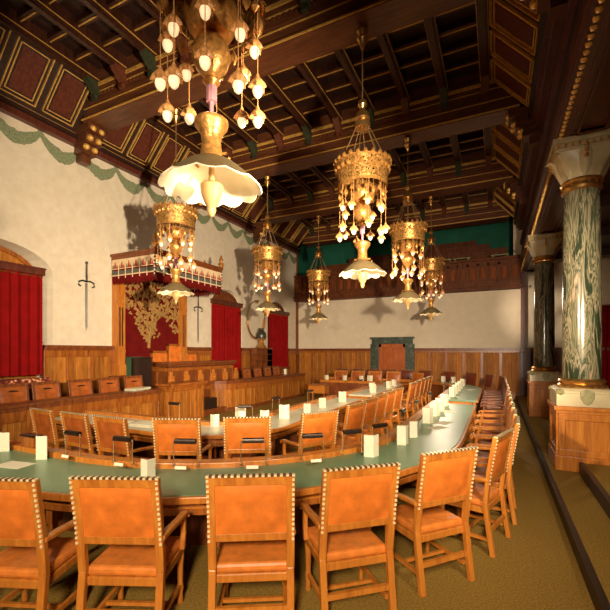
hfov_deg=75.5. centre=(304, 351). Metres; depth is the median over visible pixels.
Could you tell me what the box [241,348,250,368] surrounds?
trim
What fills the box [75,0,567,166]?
beam
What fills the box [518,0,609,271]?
trim
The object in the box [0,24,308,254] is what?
ceiling panels
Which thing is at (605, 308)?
curtain
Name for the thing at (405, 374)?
armchair
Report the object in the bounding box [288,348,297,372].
trim
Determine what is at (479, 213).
trim
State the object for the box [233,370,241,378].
trim
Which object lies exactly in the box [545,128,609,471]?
marble column
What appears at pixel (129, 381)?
armchair
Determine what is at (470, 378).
armchair
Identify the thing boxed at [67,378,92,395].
armchair
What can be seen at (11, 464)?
paper sheet
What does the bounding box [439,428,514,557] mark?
armchair
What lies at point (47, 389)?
armchair
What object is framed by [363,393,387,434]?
armchair
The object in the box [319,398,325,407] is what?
folded card
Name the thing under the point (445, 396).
folded card
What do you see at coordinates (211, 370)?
desk
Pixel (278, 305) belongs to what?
window
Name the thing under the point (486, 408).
armchair
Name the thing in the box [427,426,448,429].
paper sheet
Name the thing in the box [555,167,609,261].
trim
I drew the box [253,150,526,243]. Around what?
beam
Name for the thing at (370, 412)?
armchair
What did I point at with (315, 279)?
chandelier
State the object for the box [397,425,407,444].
folded card
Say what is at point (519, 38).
trim
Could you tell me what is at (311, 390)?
desk lamp
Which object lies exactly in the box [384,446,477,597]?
armchair
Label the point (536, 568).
floor
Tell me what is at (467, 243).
bench
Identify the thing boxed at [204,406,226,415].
trim
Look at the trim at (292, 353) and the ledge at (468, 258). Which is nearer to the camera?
the ledge at (468, 258)
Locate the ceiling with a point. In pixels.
(86, 37)
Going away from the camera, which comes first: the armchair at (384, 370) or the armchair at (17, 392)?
the armchair at (17, 392)
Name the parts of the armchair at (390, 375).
backrest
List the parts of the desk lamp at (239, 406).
lamp shade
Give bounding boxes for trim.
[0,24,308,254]
[43,345,114,396]
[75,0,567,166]
[109,375,125,390]
[187,347,212,360]
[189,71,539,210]
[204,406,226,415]
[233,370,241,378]
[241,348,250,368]
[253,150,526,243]
[272,367,289,374]
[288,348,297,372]
[296,254,298,372]
[298,348,371,388]
[303,195,509,246]
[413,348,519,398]
[488,0,552,227]
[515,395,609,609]
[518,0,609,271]
[520,271,526,396]
[526,347,609,372]
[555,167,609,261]
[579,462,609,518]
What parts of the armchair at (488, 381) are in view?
backrest, frame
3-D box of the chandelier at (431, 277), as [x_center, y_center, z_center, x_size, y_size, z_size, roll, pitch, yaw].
[4.418,-3.260,13.809,0.980,4.380,0.983,0,0,-21]
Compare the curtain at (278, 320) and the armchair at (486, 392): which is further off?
the curtain at (278, 320)
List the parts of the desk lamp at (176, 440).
lamp shade, stem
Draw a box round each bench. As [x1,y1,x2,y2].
[318,247,506,271]
[349,244,489,262]
[415,240,476,250]
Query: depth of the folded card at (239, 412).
6.51 m
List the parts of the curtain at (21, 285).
rail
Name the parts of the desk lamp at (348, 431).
lamp shade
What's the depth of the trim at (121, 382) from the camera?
10.90 m
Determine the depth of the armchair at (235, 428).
4.87 m
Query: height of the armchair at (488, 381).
1.148 m
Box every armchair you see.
[0,383,29,403]
[0,477,76,609]
[29,407,92,452]
[31,381,60,399]
[60,411,124,456]
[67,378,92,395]
[68,476,189,609]
[92,415,153,458]
[97,377,119,392]
[123,375,142,390]
[152,418,213,458]
[205,473,295,609]
[223,416,271,458]
[241,368,251,377]
[253,367,261,376]
[263,366,271,375]
[272,366,279,374]
[280,410,338,454]
[299,462,399,609]
[318,401,366,449]
[334,370,347,379]
[336,397,378,441]
[351,371,364,380]
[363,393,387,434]
[367,369,379,374]
[368,371,382,381]
[375,390,396,436]
[378,387,403,434]
[383,369,395,377]
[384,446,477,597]
[386,371,400,382]
[393,382,416,422]
[400,370,412,378]
[401,378,425,413]
[401,380,421,417]
[403,372,423,393]
[405,377,429,410]
[415,376,432,407]
[419,370,431,377]
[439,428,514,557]
[443,371,455,381]
[465,372,476,385]
[466,409,516,491]
[468,416,519,524]
[469,403,514,475]
[472,398,512,441]
[474,394,511,433]
[476,391,510,425]
[477,374,494,407]
[480,385,508,419]
[481,383,507,409]
[482,376,504,403]
[482,381,507,407]
[483,379,506,403]
[484,378,506,400]
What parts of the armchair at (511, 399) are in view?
seat, armrest, armrest, frame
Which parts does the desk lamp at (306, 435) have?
lamp shade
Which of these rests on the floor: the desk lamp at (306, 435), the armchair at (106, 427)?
the armchair at (106, 427)
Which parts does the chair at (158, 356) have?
backrest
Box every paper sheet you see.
[0,461,36,468]
[125,387,150,390]
[129,420,152,427]
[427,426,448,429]
[436,421,452,424]
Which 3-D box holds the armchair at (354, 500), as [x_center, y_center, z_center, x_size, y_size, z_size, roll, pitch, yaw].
[0.323,1.379,3.044,0.599,1.148,0.610,0,0,-16]
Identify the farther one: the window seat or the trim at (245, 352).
the trim at (245, 352)
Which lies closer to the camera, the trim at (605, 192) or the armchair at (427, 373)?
the trim at (605, 192)
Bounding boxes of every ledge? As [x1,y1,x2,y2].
[453,257,469,260]
[491,253,508,256]
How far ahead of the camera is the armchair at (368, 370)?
18.09 m
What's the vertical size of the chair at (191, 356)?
1.170 m
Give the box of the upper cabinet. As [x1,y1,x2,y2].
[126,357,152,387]
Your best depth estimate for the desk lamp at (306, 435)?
4.05 m
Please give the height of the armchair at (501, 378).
1.148 m
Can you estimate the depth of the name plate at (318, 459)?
3.95 m
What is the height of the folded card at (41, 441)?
0.253 m
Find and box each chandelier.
[150,0,265,216]
[152,108,198,303]
[251,175,282,316]
[306,215,330,324]
[333,27,391,287]
[388,137,427,308]
[417,195,445,320]
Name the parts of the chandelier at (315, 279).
globe, crown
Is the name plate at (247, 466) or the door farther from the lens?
the door
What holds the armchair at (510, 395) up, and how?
on the floor
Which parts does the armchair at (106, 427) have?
stud trim, backrest, frame, armrest, seat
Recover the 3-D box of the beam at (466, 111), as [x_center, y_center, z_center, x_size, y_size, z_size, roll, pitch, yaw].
[0.695,-5.610,11.121,10.200,1.880,0.664,0,0,26]
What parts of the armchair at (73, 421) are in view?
stud trim, backrest, frame, seat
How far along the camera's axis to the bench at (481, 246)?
19.18 m
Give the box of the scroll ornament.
[262,310,265,339]
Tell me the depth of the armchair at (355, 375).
16.50 m
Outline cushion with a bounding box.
[0,377,50,389]
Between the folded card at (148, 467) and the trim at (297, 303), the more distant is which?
the trim at (297, 303)
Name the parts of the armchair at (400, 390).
seat, frame, backrest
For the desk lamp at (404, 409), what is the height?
0.265 m
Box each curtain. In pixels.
[0,260,45,376]
[210,298,242,369]
[269,310,289,366]
[602,304,609,388]
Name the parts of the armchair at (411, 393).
seat, frame, backrest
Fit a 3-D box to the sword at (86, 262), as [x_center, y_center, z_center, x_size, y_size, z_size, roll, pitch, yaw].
[-5.532,-1.415,9.986,0.070,1.750,0.458,0,0,26]
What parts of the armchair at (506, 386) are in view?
seat, armrest, seat frame, frame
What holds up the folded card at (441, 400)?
on the table at (181, 489)
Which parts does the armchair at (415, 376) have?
backrest, frame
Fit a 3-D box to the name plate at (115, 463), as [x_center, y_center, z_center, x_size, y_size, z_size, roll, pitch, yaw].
[-1.806,1.095,3.827,0.120,0.036,0.024,0,0,20]
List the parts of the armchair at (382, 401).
seat, backrest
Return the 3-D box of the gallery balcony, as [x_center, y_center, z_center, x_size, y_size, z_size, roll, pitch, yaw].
[4.823,-3.200,19.499,10.435,1.300,3.720,0,0,26]
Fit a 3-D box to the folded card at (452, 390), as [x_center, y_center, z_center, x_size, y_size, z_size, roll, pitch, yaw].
[3.809,1.038,10.132,0.184,0.253,0.064,0,0,-9]
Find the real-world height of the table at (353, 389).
0.840 m
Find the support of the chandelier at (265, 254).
hanging from the trim
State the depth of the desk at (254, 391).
13.93 m
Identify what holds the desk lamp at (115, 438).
on the table at (181, 489)
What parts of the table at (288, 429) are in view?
modesty panel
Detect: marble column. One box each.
[525,231,562,416]
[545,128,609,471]
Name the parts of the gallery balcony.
handrail, cornice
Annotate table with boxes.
[0,400,476,544]
[55,395,363,458]
[307,383,329,400]
[320,379,402,398]
[323,377,482,432]
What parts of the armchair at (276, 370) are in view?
backrest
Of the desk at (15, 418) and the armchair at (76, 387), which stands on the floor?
the desk at (15, 418)
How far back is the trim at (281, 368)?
19.10 m
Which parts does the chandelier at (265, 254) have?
suspension chain, globe, crown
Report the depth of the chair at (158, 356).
11.96 m
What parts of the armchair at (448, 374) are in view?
backrest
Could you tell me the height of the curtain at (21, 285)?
2.430 m
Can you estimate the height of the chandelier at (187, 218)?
4.380 m
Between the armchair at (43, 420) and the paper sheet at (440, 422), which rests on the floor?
the armchair at (43, 420)
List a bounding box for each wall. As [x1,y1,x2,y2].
[0,112,295,376]
[298,216,609,349]
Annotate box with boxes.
[19,433,42,447]
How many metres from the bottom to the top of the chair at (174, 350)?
1.440 m
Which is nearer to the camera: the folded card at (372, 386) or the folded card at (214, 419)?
the folded card at (214, 419)
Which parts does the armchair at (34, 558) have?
backrest, stud trim, leg, frame, seat frame, seat, leg, armrest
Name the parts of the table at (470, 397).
modesty panel, panel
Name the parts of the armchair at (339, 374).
backrest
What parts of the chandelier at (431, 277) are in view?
globe, crown, suspension chain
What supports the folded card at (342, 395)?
on the table at (288, 429)
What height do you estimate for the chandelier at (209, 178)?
4.380 m
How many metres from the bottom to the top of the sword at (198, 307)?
1.750 m
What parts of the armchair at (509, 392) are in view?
seat, armrest, armrest, frame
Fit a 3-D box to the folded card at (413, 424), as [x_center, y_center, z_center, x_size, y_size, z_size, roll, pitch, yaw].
[1.499,1.055,5.350,0.160,0.220,0.064,0,0,-34]
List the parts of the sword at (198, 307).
blade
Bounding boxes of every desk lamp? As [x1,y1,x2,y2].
[64,430,81,456]
[111,435,134,463]
[168,402,179,417]
[172,438,199,466]
[238,405,252,416]
[239,438,266,465]
[271,396,279,411]
[299,433,324,459]
[307,389,312,401]
[340,428,363,454]
[372,423,388,444]
[399,407,406,425]
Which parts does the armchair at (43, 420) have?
stud trim, backrest, frame, seat, armrest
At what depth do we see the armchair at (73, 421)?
5.17 m
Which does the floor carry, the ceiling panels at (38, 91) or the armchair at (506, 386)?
the armchair at (506, 386)
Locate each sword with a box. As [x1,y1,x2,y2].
[78,261,94,329]
[194,296,202,340]
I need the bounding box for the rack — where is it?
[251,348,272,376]
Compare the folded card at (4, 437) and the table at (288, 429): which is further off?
the table at (288, 429)
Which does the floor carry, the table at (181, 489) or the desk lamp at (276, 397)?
the table at (181, 489)
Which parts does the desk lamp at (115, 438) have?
lamp shade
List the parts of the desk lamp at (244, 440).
lamp shade, stem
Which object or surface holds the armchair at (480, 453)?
on the floor
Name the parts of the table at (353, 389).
modesty panel, panel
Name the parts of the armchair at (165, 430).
backrest, armrest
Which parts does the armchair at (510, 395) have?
seat, armrest, armrest, frame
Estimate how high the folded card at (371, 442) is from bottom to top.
0.242 m
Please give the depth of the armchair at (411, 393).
10.26 m
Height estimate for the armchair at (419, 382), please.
1.148 m
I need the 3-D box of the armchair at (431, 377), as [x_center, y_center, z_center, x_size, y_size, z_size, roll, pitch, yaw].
[3.822,1.379,12.955,0.610,1.148,0.599,0,0,32]
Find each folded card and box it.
[0,431,9,451]
[36,435,46,459]
[141,458,155,476]
[210,414,218,426]
[235,407,245,416]
[260,410,268,415]
[279,405,288,418]
[304,404,309,412]
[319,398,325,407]
[339,392,345,401]
[364,434,378,457]
[367,375,372,380]
[370,384,375,392]
[386,381,390,387]
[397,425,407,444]
[410,420,417,437]
[422,407,432,423]
[430,402,439,415]
[435,398,443,410]
[440,394,447,405]
[449,387,455,396]
[455,383,460,390]
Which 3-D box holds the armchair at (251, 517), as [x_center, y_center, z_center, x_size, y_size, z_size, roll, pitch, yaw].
[-0.375,1.379,2.864,0.599,1.148,0.610,0,0,-4]
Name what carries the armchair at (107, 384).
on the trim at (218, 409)
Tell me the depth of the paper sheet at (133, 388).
9.56 m
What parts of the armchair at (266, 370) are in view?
backrest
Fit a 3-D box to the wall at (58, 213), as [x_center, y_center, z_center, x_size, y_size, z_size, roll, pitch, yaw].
[-5.593,-2.100,10.683,0.620,8.500,22.300,0,0,26]
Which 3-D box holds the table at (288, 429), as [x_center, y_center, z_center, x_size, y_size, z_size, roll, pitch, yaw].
[-1.512,1.530,8.248,4.050,0.840,5.200,0,0,26]
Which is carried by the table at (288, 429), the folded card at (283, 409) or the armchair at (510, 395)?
the folded card at (283, 409)
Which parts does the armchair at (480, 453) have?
armrest, armrest, seat, frame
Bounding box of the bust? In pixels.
[256,328,265,347]
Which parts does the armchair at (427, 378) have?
frame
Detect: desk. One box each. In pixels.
[0,388,160,446]
[152,360,238,396]
[155,380,207,419]
[209,373,305,410]
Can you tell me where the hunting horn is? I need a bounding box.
[247,300,259,338]
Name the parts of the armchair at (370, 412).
seat, frame, backrest, stud trim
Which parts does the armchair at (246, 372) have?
backrest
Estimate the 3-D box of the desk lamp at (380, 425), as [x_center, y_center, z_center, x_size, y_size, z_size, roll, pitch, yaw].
[0.880,0.978,4.633,0.280,0.265,0.060,0,0,-34]
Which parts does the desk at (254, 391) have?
panel, moulding, skirting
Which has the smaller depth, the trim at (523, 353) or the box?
the box
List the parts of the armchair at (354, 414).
armrest, seat, frame, backrest, stud trim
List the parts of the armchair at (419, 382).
frame, backrest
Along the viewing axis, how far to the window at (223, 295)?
15.35 m
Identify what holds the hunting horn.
attached to the wall at (58, 213)
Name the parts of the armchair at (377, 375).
backrest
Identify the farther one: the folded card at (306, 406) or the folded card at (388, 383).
the folded card at (388, 383)
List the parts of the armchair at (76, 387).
backrest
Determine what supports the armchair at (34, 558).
on the floor
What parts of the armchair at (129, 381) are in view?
backrest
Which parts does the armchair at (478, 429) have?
seat, armrest, armrest, frame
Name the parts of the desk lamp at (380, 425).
lamp shade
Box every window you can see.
[0,246,36,378]
[213,291,236,302]
[268,303,283,347]
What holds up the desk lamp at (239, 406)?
on the table at (288, 429)
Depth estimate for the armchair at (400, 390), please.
8.77 m
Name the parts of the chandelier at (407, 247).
rod, globe, crown, suspension chain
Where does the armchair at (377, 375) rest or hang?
on the floor
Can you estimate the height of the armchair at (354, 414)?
1.148 m
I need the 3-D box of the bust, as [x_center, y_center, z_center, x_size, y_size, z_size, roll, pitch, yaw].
[-1.870,-0.580,16.878,0.440,0.840,0.440,0,0,26]
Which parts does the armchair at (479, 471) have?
armrest, seat frame, seat, armrest, leg, frame, leg, stud trim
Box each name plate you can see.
[114,462,124,466]
[174,465,186,469]
[246,465,258,468]
[310,458,321,462]
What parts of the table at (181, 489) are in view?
modesty panel, panel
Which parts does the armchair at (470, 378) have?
backrest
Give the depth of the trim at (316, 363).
19.74 m
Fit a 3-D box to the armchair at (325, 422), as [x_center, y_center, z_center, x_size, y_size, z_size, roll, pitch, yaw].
[0.055,1.379,5.489,0.599,1.148,0.610,0,0,-32]
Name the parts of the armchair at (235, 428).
backrest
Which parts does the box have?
lid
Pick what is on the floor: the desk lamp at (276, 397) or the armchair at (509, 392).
the armchair at (509, 392)
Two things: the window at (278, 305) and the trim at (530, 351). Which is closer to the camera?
the trim at (530, 351)
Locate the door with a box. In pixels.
[370,337,414,377]
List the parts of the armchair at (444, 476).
armrest, leg, leg, seat, seat frame, frame, backrest, stud trim, leg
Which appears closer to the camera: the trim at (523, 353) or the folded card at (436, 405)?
the folded card at (436, 405)
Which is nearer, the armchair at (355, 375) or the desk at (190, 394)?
the desk at (190, 394)
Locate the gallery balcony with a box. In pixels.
[293,255,524,302]
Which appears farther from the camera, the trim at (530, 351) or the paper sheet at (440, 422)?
the trim at (530, 351)
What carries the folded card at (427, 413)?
on the table at (181, 489)
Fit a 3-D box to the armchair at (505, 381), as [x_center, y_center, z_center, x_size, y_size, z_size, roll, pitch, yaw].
[5.090,1.379,10.583,0.610,1.148,0.599,0,0,24]
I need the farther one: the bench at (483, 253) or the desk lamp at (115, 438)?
the bench at (483, 253)
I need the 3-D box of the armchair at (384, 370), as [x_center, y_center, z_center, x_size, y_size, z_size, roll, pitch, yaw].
[3.703,1.379,17.515,0.599,1.148,0.610,0,0,26]
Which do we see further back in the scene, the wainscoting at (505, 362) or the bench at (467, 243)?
the bench at (467, 243)
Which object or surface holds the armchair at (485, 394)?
on the floor
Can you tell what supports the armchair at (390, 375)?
on the floor
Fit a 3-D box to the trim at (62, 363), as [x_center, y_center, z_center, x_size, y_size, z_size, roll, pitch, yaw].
[-5.585,0.900,9.856,0.120,2.100,1.820,0,0,26]
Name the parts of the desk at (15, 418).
moulding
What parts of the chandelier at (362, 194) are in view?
stem, rod, globe, crown, suspension chain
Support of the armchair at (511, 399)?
on the floor
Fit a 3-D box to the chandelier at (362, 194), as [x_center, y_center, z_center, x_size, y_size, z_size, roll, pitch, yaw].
[0.970,-3.260,6.671,0.983,4.380,0.980,0,0,-36]
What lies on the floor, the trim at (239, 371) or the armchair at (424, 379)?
the armchair at (424, 379)
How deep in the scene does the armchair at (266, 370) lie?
16.70 m
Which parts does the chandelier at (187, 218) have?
crown, stem, rod, globe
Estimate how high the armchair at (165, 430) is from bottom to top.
1.148 m
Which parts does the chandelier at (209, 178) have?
bulb, bulb, bulb, bulb, bulb, bulb, bulb, bulb, bulb, globe, stem, crown, bulb, bulb, bulb, bulb, bulb, bulb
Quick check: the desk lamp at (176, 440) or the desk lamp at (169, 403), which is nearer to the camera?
the desk lamp at (176, 440)
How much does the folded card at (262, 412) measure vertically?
0.198 m
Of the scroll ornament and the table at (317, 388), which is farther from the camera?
the scroll ornament
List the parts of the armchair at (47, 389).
backrest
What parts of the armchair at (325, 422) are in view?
armrest, seat, frame, backrest, stud trim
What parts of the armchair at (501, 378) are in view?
backrest, frame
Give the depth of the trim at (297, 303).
20.44 m
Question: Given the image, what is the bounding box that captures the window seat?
[0,377,50,399]
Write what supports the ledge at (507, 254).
on the gallery balcony
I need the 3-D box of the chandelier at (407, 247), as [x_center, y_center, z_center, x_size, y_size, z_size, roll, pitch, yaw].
[2.627,-3.260,10.069,0.983,4.380,0.980,0,0,-36]
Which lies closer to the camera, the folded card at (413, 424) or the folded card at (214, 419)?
the folded card at (413, 424)
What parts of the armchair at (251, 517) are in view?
leg, leg, stud trim, frame, backrest, seat frame, seat, leg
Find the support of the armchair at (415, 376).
on the floor
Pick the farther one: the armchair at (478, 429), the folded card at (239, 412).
the folded card at (239, 412)
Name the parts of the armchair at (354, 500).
leg, armrest, leg, seat frame, seat, frame, backrest, stud trim, leg, leg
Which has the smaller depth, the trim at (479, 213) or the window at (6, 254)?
the window at (6, 254)
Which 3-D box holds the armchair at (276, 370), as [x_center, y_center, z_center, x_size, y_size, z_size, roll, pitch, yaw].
[-1.050,1.210,17.312,0.605,1.146,0.599,0,0,26]
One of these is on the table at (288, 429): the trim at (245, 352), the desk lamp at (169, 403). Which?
the desk lamp at (169, 403)
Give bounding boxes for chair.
[150,351,167,365]
[166,344,180,361]
[187,352,196,360]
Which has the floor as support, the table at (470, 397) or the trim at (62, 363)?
the table at (470, 397)
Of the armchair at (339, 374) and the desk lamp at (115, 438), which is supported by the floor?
the armchair at (339, 374)
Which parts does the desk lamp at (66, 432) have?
lamp shade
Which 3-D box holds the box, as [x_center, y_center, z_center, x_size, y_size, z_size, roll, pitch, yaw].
[-3.203,1.040,4.611,0.260,0.140,0.120,0,0,26]
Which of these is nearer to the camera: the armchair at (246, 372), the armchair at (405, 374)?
the armchair at (246, 372)
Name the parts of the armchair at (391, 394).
seat, frame, backrest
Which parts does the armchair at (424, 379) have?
frame, backrest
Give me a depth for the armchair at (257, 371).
16.00 m
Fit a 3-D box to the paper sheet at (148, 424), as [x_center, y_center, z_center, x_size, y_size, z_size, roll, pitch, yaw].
[-2.514,1.148,6.242,0.430,0.034,0.316,0,0,21]
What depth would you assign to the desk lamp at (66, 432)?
4.18 m
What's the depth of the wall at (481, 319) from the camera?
18.07 m
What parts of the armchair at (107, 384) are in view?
backrest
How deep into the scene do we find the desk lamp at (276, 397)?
7.30 m
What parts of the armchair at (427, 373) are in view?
backrest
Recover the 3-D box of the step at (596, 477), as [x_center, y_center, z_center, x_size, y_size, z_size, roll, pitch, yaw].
[3.111,1.712,0.129,3.320,0.176,10.960,0,0,26]
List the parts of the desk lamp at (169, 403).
lamp shade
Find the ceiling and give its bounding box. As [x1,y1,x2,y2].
[0,0,492,235]
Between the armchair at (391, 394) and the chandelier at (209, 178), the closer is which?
the chandelier at (209, 178)
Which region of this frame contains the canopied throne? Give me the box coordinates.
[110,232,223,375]
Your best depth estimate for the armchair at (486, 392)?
11.90 m
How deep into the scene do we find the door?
18.26 m
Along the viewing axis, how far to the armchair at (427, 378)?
12.30 m
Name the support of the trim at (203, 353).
attached to the wall at (58, 213)
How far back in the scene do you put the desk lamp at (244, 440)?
3.84 m
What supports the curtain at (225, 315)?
hanging from the wall at (58, 213)
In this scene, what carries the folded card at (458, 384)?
on the table at (470, 397)
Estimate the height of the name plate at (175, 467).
0.036 m
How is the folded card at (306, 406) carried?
on the table at (288, 429)
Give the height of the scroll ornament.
1.391 m
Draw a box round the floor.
[0,389,594,609]
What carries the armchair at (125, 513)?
on the floor
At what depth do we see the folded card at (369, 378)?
15.17 m
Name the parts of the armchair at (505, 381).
seat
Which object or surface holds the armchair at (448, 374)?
on the floor
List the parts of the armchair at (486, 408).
seat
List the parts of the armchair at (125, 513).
leg, stud trim, backrest, frame, leg, seat, seat frame, leg, armrest, leg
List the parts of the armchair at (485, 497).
leg, seat frame, armrest, seat, armrest, leg, frame, backrest, stud trim, leg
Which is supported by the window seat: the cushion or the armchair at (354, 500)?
the cushion

